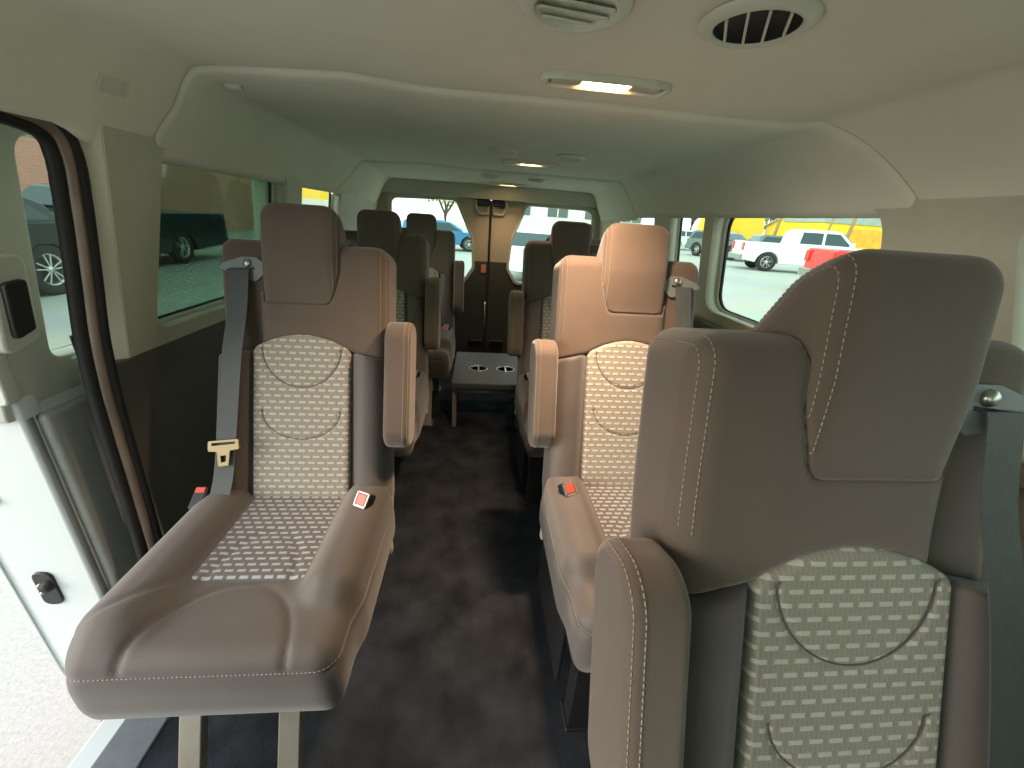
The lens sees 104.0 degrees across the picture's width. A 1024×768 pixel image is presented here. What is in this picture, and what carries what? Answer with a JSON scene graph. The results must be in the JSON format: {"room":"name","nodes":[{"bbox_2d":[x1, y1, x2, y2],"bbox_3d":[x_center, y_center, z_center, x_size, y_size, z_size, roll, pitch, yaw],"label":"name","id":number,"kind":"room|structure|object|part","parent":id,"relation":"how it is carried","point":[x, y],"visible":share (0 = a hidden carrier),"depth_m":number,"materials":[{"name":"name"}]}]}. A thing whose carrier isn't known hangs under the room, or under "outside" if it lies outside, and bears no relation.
{"room":"vehicle interior","nodes":[
{"label":"vehicle interior","id":0,"kind":"room"},
{"bbox_2d":[115,320,225,536],"bbox_3d":[-1.075,-0.134,2.209,0.062,0.820,2.470,2,22,-5],"label":"wall","id":1,"kind":"structure","parent":0,"point":[170,389],"depth_m":1.13,"materials":[{"name":"black plastic"}]},
{"bbox_2d":[0,124,137,721],"bbox_3d":[-1.162,0.037,1.523,0.275,1.750,1.371,2,22,-5],"label":"door","id":2,"kind":"structure","parent":1,"relation":"in","point":[65,539],"depth_m":0.91,"materials":[{"name":"white metal"}]},
{"bbox_3d":[-0.967,-0.146,0.778,0.036,0.110,0.046,2,22,-5],"label":"handle","id":3,"kind":"part","parent":2,"relation":"part of","materials":[{"name":"black plastic"}]},
{"bbox_3d":[-1.151,0.505,0.998,0.045,0.105,0.018,2,22,-5],"label":"latch plate","id":4,"kind":"part","parent":2,"relation":"part of","materials":[{"name":"black plastic"}]},
{"bbox_3d":[-1.000,-0.086,0.918,0.022,0.057,0.011,23,29,39],"label":"lock knob","id":5,"kind":"part","parent":2,"relation":"part of","materials":[{"name":"black plastic"}]},
{"bbox_3d":[-1.093,0.239,1.637,0.033,0.920,1.326,2,22,-5],"label":"trim","id":6,"kind":"part","parent":2,"relation":"part of","materials":[{"name":"grey plastic"}]},
{"bbox_2d":[68,719,124,767],"bbox_3d":[-0.930,1.153,0.638,0.060,0.408,1.330,2,22,-5],"label":"trim","id":7,"kind":"structure","parent":1,"relation":"attached to","point":[105,731],"depth_m":0.91,"materials":[{"name":"white paint"}]},
{"bbox_2d":[91,717,169,767],"bbox_3d":[-0.837,0.986,0.565,0.100,0.064,1.310,2,22,-5],"label":"trim","id":8,"kind":"structure","parent":1,"relation":"attached to","point":[130,744],"depth_m":0.90,"materials":[{"name":"plastic"}]},
{"bbox_2d":[100,124,378,357],"bbox_3d":[-0.995,-0.777,1.981,0.158,0.550,2.410,2,22,-5],"label":"wall","id":9,"kind":"structure","parent":0,"point":[134,160],"depth_m":0.96,"materials":[{"name":"beige plastic"}]},
{"bbox_2d":[78,124,129,359],"bbox_3d":[-0.898,-0.300,0.872,0.135,0.520,0.048,0,23,-9],"label":"trim","id":10,"kind":"structure","parent":9,"relation":"attached to","point":[93,152],"depth_m":0.87,"materials":[{"name":"beige plastic"}]},
{"bbox_2d":[157,164,274,322],"bbox_3d":[-0.965,-0.488,1.313,0.089,0.445,0.755,2,22,-5],"label":"window","id":11,"kind":"structure","parent":9,"relation":"in","point":[201,210],"depth_m":1.23,"materials":[{"name":"glass"}]},
{"bbox_2d":[328,192,332,208],"bbox_3d":[-1.019,-0.802,2.031,0.085,0.420,0.541,2,22,-5],"label":"window","id":12,"kind":"structure","parent":9,"relation":"in","point":[330,198],"depth_m":2.22,"materials":[{"name":"glass"}]},
{"bbox_2d":[378,192,490,356],"bbox_3d":[-0.661,-0.846,3.303,0.924,1.320,0.090,2,22,-5],"label":"door","id":13,"kind":"structure","parent":9,"relation":"in","point":[470,324],"depth_m":3.28,"materials":[{"name":"beige plastic"}]},
{"bbox_3d":[-0.321,-0.366,3.497,0.120,0.050,0.030,2,22,-5],"label":"handle","id":14,"kind":"part","parent":13,"relation":"part of","materials":[{"name":"black plastic"}]},
{"bbox_3d":[-0.243,-0.485,3.457,0.010,0.450,0.010,2,22,-5],"label":"lift rod","id":15,"kind":"part","parent":13,"relation":"part of","materials":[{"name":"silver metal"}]},
{"bbox_2d":[139,357,590,767],"bbox_3d":[-0.011,0.646,1.516,1.700,0.040,4.500,2,22,-5],"label":"floor","id":16,"kind":"structure","parent":0,"point":[452,667],"depth_m":1.16,"materials":[{"name":"carpet"}]},
{"bbox_2d":[65,202,415,767],"bbox_3d":[-0.538,0.198,0.940,0.525,1.154,0.869,4,22,1],"label":"passenger seat","id":17,"kind":"object","parent":16,"relation":"on","point":[261,597],"visible":1,"depth_m":0.96,"materials":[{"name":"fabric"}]},
{"bbox_3d":[-0.627,0.737,0.777,0.060,0.270,0.151,2,22,-5],"label":"leg","id":18,"kind":"part","parent":17,"relation":"part of","materials":[{"name":"metal"}]},
{"bbox_2d":[65,485,394,719],"bbox_3d":[-0.557,0.433,0.916,0.487,0.220,0.497,2,22,-5],"label":"cushion","id":19,"kind":"object","parent":17,"relation":"on","point":[259,598],"depth_m":0.76,"materials":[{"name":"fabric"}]},
{"bbox_3d":[-0.444,0.743,0.794,0.060,0.270,0.151,2,22,-5],"label":"leg","id":20,"kind":"part","parent":17,"relation":"part of","materials":[{"name":"metal"}]},
{"bbox_3d":[-0.561,0.158,1.128,0.456,0.576,0.284,2,22,-5],"label":"backrest","id":21,"kind":"part","parent":17,"relation":"part of","materials":[{"name":"fabric"}]},
{"bbox_3d":[-0.370,0.284,0.983,0.037,0.031,0.026,12,24,20],"label":"button frame","id":22,"kind":"part","parent":17,"relation":"part of","materials":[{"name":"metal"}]},
{"bbox_3d":[-0.302,0.002,1.081,0.066,0.329,0.199,2,22,-5],"label":"armrest","id":23,"kind":"part","parent":17,"relation":"part of","materials":[{"name":"fabric"}]},
{"bbox_2d":[344,209,441,456],"bbox_3d":[-0.608,-0.134,1.741,0.525,1.154,0.869,4,22,1],"label":"passenger seat","id":24,"kind":"object","parent":16,"relation":"on","point":[418,295],"visible":0.33,"depth_m":1.83,"materials":[{"name":"fabric"}]},
{"bbox_2d":[394,370,428,456],"bbox_3d":[-0.627,0.100,1.717,0.487,0.220,0.497,2,22,-5],"label":"cushion","id":25,"kind":"object","parent":24,"relation":"on","point":[421,387],"depth_m":1.68,"materials":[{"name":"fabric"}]},
{"bbox_3d":[-0.631,-0.175,1.929,0.456,0.576,0.284,2,22,-5],"label":"backrest","id":26,"kind":"part","parent":24,"relation":"part of","materials":[{"name":"fabric"}]},
{"bbox_3d":[-0.372,-0.331,1.882,0.066,0.329,0.199,2,22,-5],"label":"armrest","id":27,"kind":"part","parent":24,"relation":"part of","materials":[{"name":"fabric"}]},
{"bbox_2d":[402,213,464,425],"bbox_3d":[-0.590,-0.449,2.513,0.525,1.154,0.869,4,22,1],"label":"passenger seat","id":28,"kind":"object","parent":16,"relation":"on","point":[443,265],"visible":0.41,"depth_m":2.59,"materials":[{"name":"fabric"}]},
{"bbox_3d":[-0.495,0.095,2.367,0.060,0.270,0.151,2,22,-5],"label":"leg","id":29,"kind":"part","parent":28,"relation":"part of","materials":[{"name":"metal"}]},
{"bbox_3d":[-0.529,-0.079,2.788,0.060,0.270,0.096,2,22,-5],"label":"leg","id":30,"kind":"part","parent":28,"relation":"part of","materials":[{"name":"metal"}]},
{"bbox_2d":[428,326,454,378],"bbox_3d":[-0.609,-0.215,2.489,0.487,0.220,0.497,2,22,-5],"label":"cushion","id":31,"kind":"object","parent":28,"relation":"on","point":[440,361],"depth_m":2.31,"materials":[{"name":"fabric"}]},
{"bbox_3d":[-0.613,-0.490,2.701,0.456,0.576,0.284,2,22,-5],"label":"backrest","id":32,"kind":"part","parent":28,"relation":"part of","materials":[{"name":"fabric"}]},
{"bbox_3d":[-0.353,-0.645,2.654,0.066,0.329,0.199,2,22,-5],"label":"armrest","id":33,"kind":"part","parent":28,"relation":"part of","materials":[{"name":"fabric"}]},
{"bbox_2d":[451,352,517,427],"bbox_3d":[-0.161,0.032,2.530,0.410,0.306,0.560,2,22,-5],"label":"table","id":34,"kind":"object","parent":16,"relation":"on","point":[473,372],"visible":0.92,"depth_m":2.35,"materials":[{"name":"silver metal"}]},
{"bbox_3d":[-0.336,0.123,2.326,0.024,0.270,0.024,2,22,-5],"label":"leg","id":35,"kind":"part","parent":34,"relation":"part of","materials":[{"name":"metal"}]},
{"bbox_3d":[-0.153,-0.089,2.480,0.410,0.038,0.560,2,22,-5],"label":"panel","id":36,"kind":"part","parent":34,"relation":"part of","materials":[{"name":"grey plastic"}]},
{"bbox_2d":[507,221,599,506],"bbox_3d":[0.252,-0.130,1.863,0.533,1.163,0.793,2,22,-5],"label":"passenger seat","id":37,"kind":"object","parent":16,"relation":"on","point":[529,309],"visible":0.3,"depth_m":1.89,"materials":[{"name":"fabric"}]},
{"bbox_3d":[0.017,-0.290,1.930,0.066,0.307,0.192,2,22,-5],"label":"armrest","id":38,"kind":"part","parent":37,"relation":"part of","materials":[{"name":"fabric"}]},
{"bbox_3d":[0.250,0.230,1.880,0.420,0.085,0.430,2,22,-5],"label":"seat frame","id":39,"kind":"part","parent":37,"relation":"part of","materials":[{"name":"black plastic"}]},
{"bbox_2d":[515,373,543,456],"bbox_3d":[0.272,0.125,1.810,0.487,0.220,0.497,2,22,-5],"label":"cushion","id":40,"kind":"object","parent":37,"relation":"on","point":[522,387],"depth_m":1.71,"materials":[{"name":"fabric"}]},
{"bbox_3d":[0.254,-0.153,2.021,0.456,0.584,0.286,2,22,-5],"label":"backrest","id":41,"kind":"part","parent":37,"relation":"part of","materials":[{"name":"fabric"}]},
{"bbox_3d":[0.098,0.399,1.726,0.068,0.270,0.070,2,22,-5],"label":"leg","id":42,"kind":"part","parent":37,"relation":"part of","materials":[{"name":"black plastic"}]},
{"bbox_2d":[545,224,600,243],"bbox_3d":[0.416,-0.436,2.639,0.533,1.163,0.793,2,22,-5],"label":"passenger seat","id":43,"kind":"object","parent":16,"relation":"on","point":[593,241],"visible":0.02,"depth_m":2.71,"materials":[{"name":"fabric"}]},
{"bbox_2d":[527,223,699,731],"bbox_3d":[0.323,0.188,1.099,0.533,1.163,0.793,2,22,-5],"label":"passenger seat","id":44,"kind":"object","parent":16,"relation":"on","point":[586,381],"visible":0.67,"depth_m":1.14,"materials":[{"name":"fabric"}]},
{"bbox_3d":[0.088,0.027,1.166,0.066,0.307,0.192,2,22,-5],"label":"armrest","id":45,"kind":"part","parent":44,"relation":"part of","materials":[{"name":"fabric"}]},
{"bbox_3d":[0.325,0.165,1.257,0.456,0.584,0.286,2,22,-5],"label":"backrest","id":46,"kind":"part","parent":44,"relation":"part of","materials":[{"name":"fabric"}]},
{"bbox_3d":[0.321,0.548,1.116,0.420,0.085,0.430,2,22,-5],"label":"seat frame","id":47,"kind":"part","parent":44,"relation":"part of","materials":[{"name":"black plastic"}]},
{"bbox_3d":[0.156,0.282,1.078,0.037,0.031,0.026,-10,26,-30],"label":"button frame","id":48,"kind":"part","parent":44,"relation":"part of","materials":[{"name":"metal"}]},
{"bbox_2d":[539,476,606,671],"bbox_3d":[0.343,0.442,1.046,0.487,0.220,0.497,2,22,-5],"label":"cushion","id":49,"kind":"object","parent":44,"relation":"on","point":[573,521],"depth_m":0.95,"materials":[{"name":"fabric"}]},
{"bbox_3d":[0.169,0.717,0.962,0.068,0.270,0.070,2,22,-5],"label":"leg","id":50,"kind":"part","parent":44,"relation":"part of","materials":[{"name":"black plastic"}]},
{"bbox_2d":[588,249,1023,767],"bbox_3d":[0.372,0.495,0.379,0.533,1.147,0.789,2,22,-5],"label":"passenger seat","id":51,"kind":"object","parent":16,"relation":"on","point":[822,489],"visible":1,"depth_m":0.44,"materials":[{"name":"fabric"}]},
{"bbox_3d":[0.136,0.333,0.448,0.066,0.300,0.192,2,22,-5],"label":"armrest","id":52,"kind":"part","parent":51,"relation":"part of","materials":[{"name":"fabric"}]},
{"bbox_3d":[0.373,0.467,0.538,0.456,0.569,0.286,2,22,-5],"label":"backrest","id":53,"kind":"part","parent":51,"relation":"part of","materials":[{"name":"fabric"}]},
{"bbox_2d":[0,0,1023,221],"bbox_3d":[0.015,-0.578,0.977,1.773,0.277,4.441,2,22,-5],"label":"ceiling","id":54,"kind":"structure","parent":0,"point":[879,104],"depth_m":0.82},
{"bbox_2d":[97,72,129,98],"bbox_3d":[-0.778,-0.583,0.782,0.015,0.030,0.068,2,22,-5],"label":"coat hook","id":55,"kind":"object","parent":54,"relation":"attached to","point":[106,83],"visible":1,"depth_m":0.78,"materials":[{"name":"plastic"}]},
{"bbox_2d":[223,83,243,89],"bbox_3d":[-0.676,-0.722,0.971,0.040,0.008,0.018,2,22,-5],"label":"coat hook","id":56,"kind":"object","parent":54,"relation":"attached to","point":[228,86],"visible":1,"depth_m":0.96,"materials":[{"name":"plastic"}]},
{"bbox_2d":[381,178,597,207],"bbox_3d":[-0.138,-1.472,3.009,1.790,0.155,0.139,2,22,-5],"label":"trim","id":57,"kind":"structure","parent":54,"relation":"attached to","point":[394,185],"depth_m":2.98,"materials":[{"name":"beige plastic"}]},
{"bbox_2d":[481,175,498,178],"bbox_3d":[-0.136,-1.291,2.493,0.110,0.012,0.110,2,22,-5],"label":"ceiling vent","id":58,"kind":"object","parent":54,"relation":"in","point":[483,176],"visible":1,"depth_m":2.46,"materials":[{"name":"plastic"}]},
{"bbox_2d":[488,148,517,154],"bbox_3d":[-0.037,-0.953,1.638,0.122,0.012,0.122,2,22,-5],"label":"ceiling vent","id":59,"kind":"object","parent":54,"relation":"in","point":[501,151],"visible":1,"depth_m":1.62,"materials":[{"name":"plastic"}]},
{"bbox_2d":[489,182,526,186],"bbox_3d":[-0.027,-1.408,2.822,0.270,0.016,0.072,2,22,-5],"label":"recessed light","id":60,"kind":"object","parent":54,"relation":"in","point":[490,183],"visible":0.94,"depth_m":2.79,"materials":[{"name":"plastic"}]},
{"bbox_2d":[503,160,558,167],"bbox_3d":[0.091,-1.064,1.932,0.270,0.016,0.072,2,22,-5],"label":"recessed light","id":61,"kind":"object","parent":54,"relation":"in","point":[509,162],"visible":0.97,"depth_m":1.91,"materials":[{"name":"plastic"}]},
{"bbox_2d":[528,179,544,182],"bbox_3d":[0.156,-1.289,2.539,0.110,0.012,0.110,2,22,-5],"label":"ceiling vent","id":62,"kind":"object","parent":54,"relation":"in","point":[529,180],"visible":1,"depth_m":2.51,"materials":[{"name":"plastic"}]},
{"bbox_2d":[556,155,584,161],"bbox_3d":[0.248,-0.954,1.692,0.122,0.012,0.122,2,22,-5],"label":"ceiling vent","id":63,"kind":"object","parent":54,"relation":"in","point":[569,158],"visible":1,"depth_m":1.67,"materials":[{"name":"plastic"}]},
{"bbox_2d":[520,0,632,33],"bbox_3d":[0.085,-0.507,0.540,0.151,0.012,0.151,-2,23,-13],"label":"ceiling vent","id":64,"kind":"object","parent":54,"relation":"in","point":[561,16],"visible":1,"depth_m":0.55,"materials":[{"name":"plastic"}]},
{"bbox_2d":[540,70,672,96],"bbox_3d":[0.193,-0.613,0.816,0.270,0.016,0.072,2,22,-5],"label":"recessed light","id":65,"kind":"object","parent":54,"relation":"in","point":[559,79],"visible":1,"depth_m":0.80,"materials":[{"name":"plastic"}]},
{"bbox_2d":[698,0,823,49],"bbox_3d":[0.337,-0.494,0.551,0.151,0.012,0.151,13,24,21],"label":"ceiling vent","id":66,"kind":"object","parent":54,"relation":"in","point":[736,24],"visible":1,"depth_m":0.54,"materials":[{"name":"plastic"}]},
{"bbox_2d":[713,10,802,43],"bbox_3d":[0.337,-0.494,0.551,0.109,0.005,0.109,13,24,21],"label":"vent grille","id":67,"kind":"object","parent":66,"relation":"on","point":[729,26],"depth_m":0.55,"materials":[{"name":"black plastic"}]},
{"bbox_2d":[535,0,615,27],"bbox_3d":[0.085,-0.508,0.540,0.109,0.005,0.109,-2,23,-13],"label":"vent grille","id":68,"kind":"object","parent":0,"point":[548,13],"depth_m":0.56,"materials":[{"name":"plastic"}]},
{"bbox_2d":[599,195,1023,462],"bbox_3d":[0.899,-0.359,1.280,0.136,0.550,4.300,2,22,-5],"label":"wall","id":69,"kind":"structure","parent":0,"point":[990,228],"depth_m":0.81,"materials":[{"name":"beige plastic"}]},
{"bbox_2d":[485,200,598,357],"bbox_3d":[0.255,-0.818,3.389,0.916,1.320,0.090,2,22,-5],"label":"door","id":70,"kind":"structure","parent":69,"relation":"in","point":[506,216],"depth_m":3.26,"materials":[{"name":"beige plastic"}]},
{"bbox_3d":[-0.142,-0.360,3.514,0.120,0.050,0.030,2,22,-5],"label":"handle","id":71,"kind":"part","parent":70,"relation":"part of","materials":[{"name":"black plastic"}]},
{"bbox_2d":[675,218,682,260],"bbox_3d":[0.869,-0.623,1.914,0.066,0.400,0.347,2,22,-5],"label":"window","id":72,"kind":"structure","parent":69,"relation":"in","point":[680,223],"depth_m":2.04,"materials":[{"name":"glass"}]},
{"bbox_2d":[715,218,758,324],"bbox_3d":[0.916,-0.371,1.336,0.067,0.408,0.795,2,22,-5],"label":"window","id":73,"kind":"structure","parent":69,"relation":"in","point":[729,221],"depth_m":1.67,"materials":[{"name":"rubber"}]},
{"bbox_2d":[693,315,1023,490],"bbox_3d":[0.862,-0.110,1.380,0.035,0.040,4.300,2,22,-5],"label":"trim","id":74,"kind":"structure","parent":69,"relation":"attached to","point":[699,322],"depth_m":1.67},
{"bbox_2d":[693,325,1023,582],"bbox_3d":[0.882,0.275,1.542,0.062,0.820,4.300,2,22,-5],"label":"wall","id":75,"kind":"structure","parent":0,"point":[1021,492],"depth_m":0.73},
{"label":"outside","id":76,"kind":"structure","parent":0,"visible":0},
{"bbox_2d":[0,221,803,767],"bbox_3d":[16.668,-14.120,41.614,120.000,0.450,135.000,2,22,-5],"label":"ground","id":77,"kind":"structure","parent":76,"point":[41,725],"depth_m":1.67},
{"bbox_2d":[15,136,48,191],"bbox_3d":[-22.574,-9.002,16.171,9.800,5.200,34.300,2,22,-5],"label":"brick building","id":78,"kind":"structure","parent":77,"relation":"on","point":[30,161],"depth_m":14.67,"materials":[{"name":"beige brick"}]},
{"bbox_2d":[22,183,53,213],"bbox_3d":[-10.624,-4.238,10.862,2.300,1.950,6.624,2,22,-5],"label":"pickup truck","id":79,"kind":"object","parent":77,"relation":"on","point":[40,193],"visible":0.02,"depth_m":9.12,"materials":[{"name":"white metal"}]},
{"bbox_2d":[22,197,65,294],"bbox_3d":[-9.267,-1.904,5.748,2.300,1.680,4.490,2,22,-5],"label":"car","id":80,"kind":"object","parent":77,"relation":"on","point":[41,223],"visible":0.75,"depth_m":7.27,"materials":[{"name":"grey metal"}]},
{"bbox_2d":[302,188,328,206],"bbox_3d":[-22.463,-18.683,39.304,13.700,5.600,10.300,2,22,-5],"label":"building","id":81,"kind":"structure","parent":77,"relation":"on","point":[309,196],"depth_m":35.21,"materials":[{"name":"yellow paint"}]},
{"bbox_2d":[402,219,471,251],"bbox_3d":[-4.038,-8.652,23.221,4.860,1.600,2.300,-2,23,-13],"label":"car","id":82,"kind":"object","parent":77,"relation":"on","point":[463,239],"visible":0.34,"depth_m":22.52,"materials":[{"name":"blue metal"}]},
{"bbox_2d":[422,199,456,220],"bbox_3d":[-5.673,-15.653,34.094,4.561,6.120,6.495,-14,28,-37],"label":"bare tree","id":83,"kind":"object","parent":77,"relation":"on","point":[447,209],"visible":0.03,"depth_m":34.44,"materials":[{"name":"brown plant"}]},
{"bbox_3d":[-5.597,-16.746,33.647,4.561,3.752,6.495,-14,28,-37],"label":"crown","id":84,"kind":"part","parent":83,"relation":"part of","materials":[{"name":"green plant"}]},
{"bbox_2d":[509,228,550,272],"bbox_3d":[0.865,-4.532,13.972,2.300,1.600,4.860,9,23,12],"label":"car","id":85,"kind":"object","parent":77,"relation":"on","point":[523,236],"visible":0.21,"depth_m":13.06,"materials":[{"name":"white metal"}]},
{"bbox_2d":[519,206,641,229],"bbox_3d":[4.569,-16.516,34.766,11.800,8.500,8.300,2,22,-5],"label":"building","id":86,"kind":"structure","parent":77,"relation":"on","point":[534,217],"depth_m":31.71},
{"bbox_2d":[681,229,693,245],"bbox_3d":[14.859,-12.274,34.088,4.860,1.600,2.300,0,23,-11],"label":"car","id":87,"kind":"object","parent":77,"relation":"on","point":[686,234],"visible":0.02,"depth_m":33.05,"materials":[{"name":"white metal"}]},
{"bbox_2d":[689,218,697,229],"bbox_3d":[26.683,-25.421,56.721,10.579,10.342,9.578,2,22,-5],"label":"bare tree","id":88,"kind":"object","parent":77,"relation":"on","point":[693,220],"visible":0.02,"depth_m":58.33,"materials":[{"name":"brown plant"}]},
{"bbox_2d":[684,230,751,259],"bbox_3d":[13.476,-8.819,25.415,2.300,1.600,4.860,-4,24,-20],"label":"car","id":89,"kind":"object","parent":77,"relation":"on","point":[694,242],"visible":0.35,"depth_m":26.16,"materials":[{"name":"metal"}]},
{"bbox_2d":[697,218,764,239],"bbox_3d":[25.098,-18.813,45.475,6.500,6.480,2.540,2,22,-5],"label":"shelter","id":90,"kind":"object","parent":77,"relation":"on","point":[748,227],"visible":0.14,"depth_m":44.78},
{"bbox_2d":[750,234,782,242],"bbox_3d":[19.241,-9.557,28.197,4.860,1.600,2.300,6,22,5],"label":"car","id":91,"kind":"object","parent":77,"relation":"on","point":[757,237],"visible":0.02,"depth_m":27.39,"materials":[{"name":"white metal"}]},
{"bbox_2d":[765,218,776,223],"bbox_3d":[38.850,-25.569,57.451,11.770,11.600,12.645,2,22,-5],"label":"bare tree","id":92,"kind":"object","parent":77,"relation":"on","point":[766,219],"visible":0.02,"depth_m":58.09,"materials":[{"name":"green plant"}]},
{"bbox_2d":[764,218,790,235],"bbox_3d":[33.357,-18.185,47.433,6.200,5.000,8.800,17,26,29],"label":"building","id":93,"kind":"structure","parent":77,"relation":"on","point":[769,228],"depth_m":45.10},
{"bbox_2d":[773,218,781,234],"bbox_3d":[21.078,-14.175,30.001,1.651,9.023,0.240,2,22,-5],"label":"utility pole","id":94,"kind":"object","parent":77,"relation":"on","point":[780,219],"visible":0.04,"depth_m":30.72,"materials":[{"name":"brown wood"}]},
{"bbox_2d":[728,229,861,270],"bbox_3d":[13.328,-6.012,18.202,5.860,1.850,2.300,8,23,11],"label":"pickup truck","id":95,"kind":"object","parent":77,"relation":"on","point":[763,256],"visible":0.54,"depth_m":17.61,"materials":[{"name":"white metal"}]},
{"bbox_2d":[797,248,853,275],"bbox_3d":[11.421,-3.082,10.723,5.860,1.850,2.300,9,23,13],"label":"pickup truck","id":96,"kind":"object","parent":77,"relation":"on","point":[814,257],"visible":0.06,"depth_m":11.52,"materials":[{"name":"red metal"}]},
{"bbox_2d":[804,249,811,260],"bbox_3d":[8.944,-3.887,12.070,0.090,0.320,0.270,9,23,13],"label":"tail light","id":97,"kind":"object","parent":96,"relation":"attached to","point":[808,254],"depth_m":12.00,"materials":[{"name":"red plastic"}]},
{"bbox_2d":[827,252,835,260],"bbox_3d":[8.514,-3.337,10.653,0.090,0.320,0.270,9,23,13],"label":"tail light","id":98,"kind":"object","parent":96,"relation":"attached to","point":[832,255],"depth_m":10.58,"materials":[{"name":"red plastic"}]},
{"bbox_2d":[827,218,834,230],"bbox_3d":[20.121,-11.235,23.980,1.501,8.011,0.120,2,22,-5],"label":"utility pole","id":99,"kind":"object","parent":77,"relation":"on","point":[831,223],"visible":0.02,"depth_m":24.51,"materials":[{"name":"brown wood"}]},
{"bbox_2d":[782,218,881,248],"bbox_3d":[35.248,-14.492,38.603,15.900,5.000,5.300,2,22,-5],"label":"shed","id":100,"kind":"object","parent":77,"relation":"on","point":[866,233],"visible":0.3,"depth_m":36.07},
{"bbox_2d":[846,218,857,238],"bbox_3d":[24.675,-12.960,27.645,1.651,9.023,0.240,2,22,-5],"label":"utility pole","id":101,"kind":"object","parent":77,"relation":"on","point":[852,225],"visible":0.06,"depth_m":28.30,"materials":[{"name":"brown wood"}]},
{"bbox_3d":[-0.808,0.680,-0.515,0.158,1.330,0.450,2,22,-5],"label":"wall","id":102,"kind":"structure","parent":0,"visible":0},
{"bbox_2d":[0,111,161,560],"bbox_3d":[-0.865,0.327,0.351,0.090,1.282,1.424,2,22,-5],"label":"trim","id":103,"kind":"structure","parent":102,"relation":"attached to","point":[63,154],"depth_m":0.85,"materials":[{"name":"rubber"}]}
]}

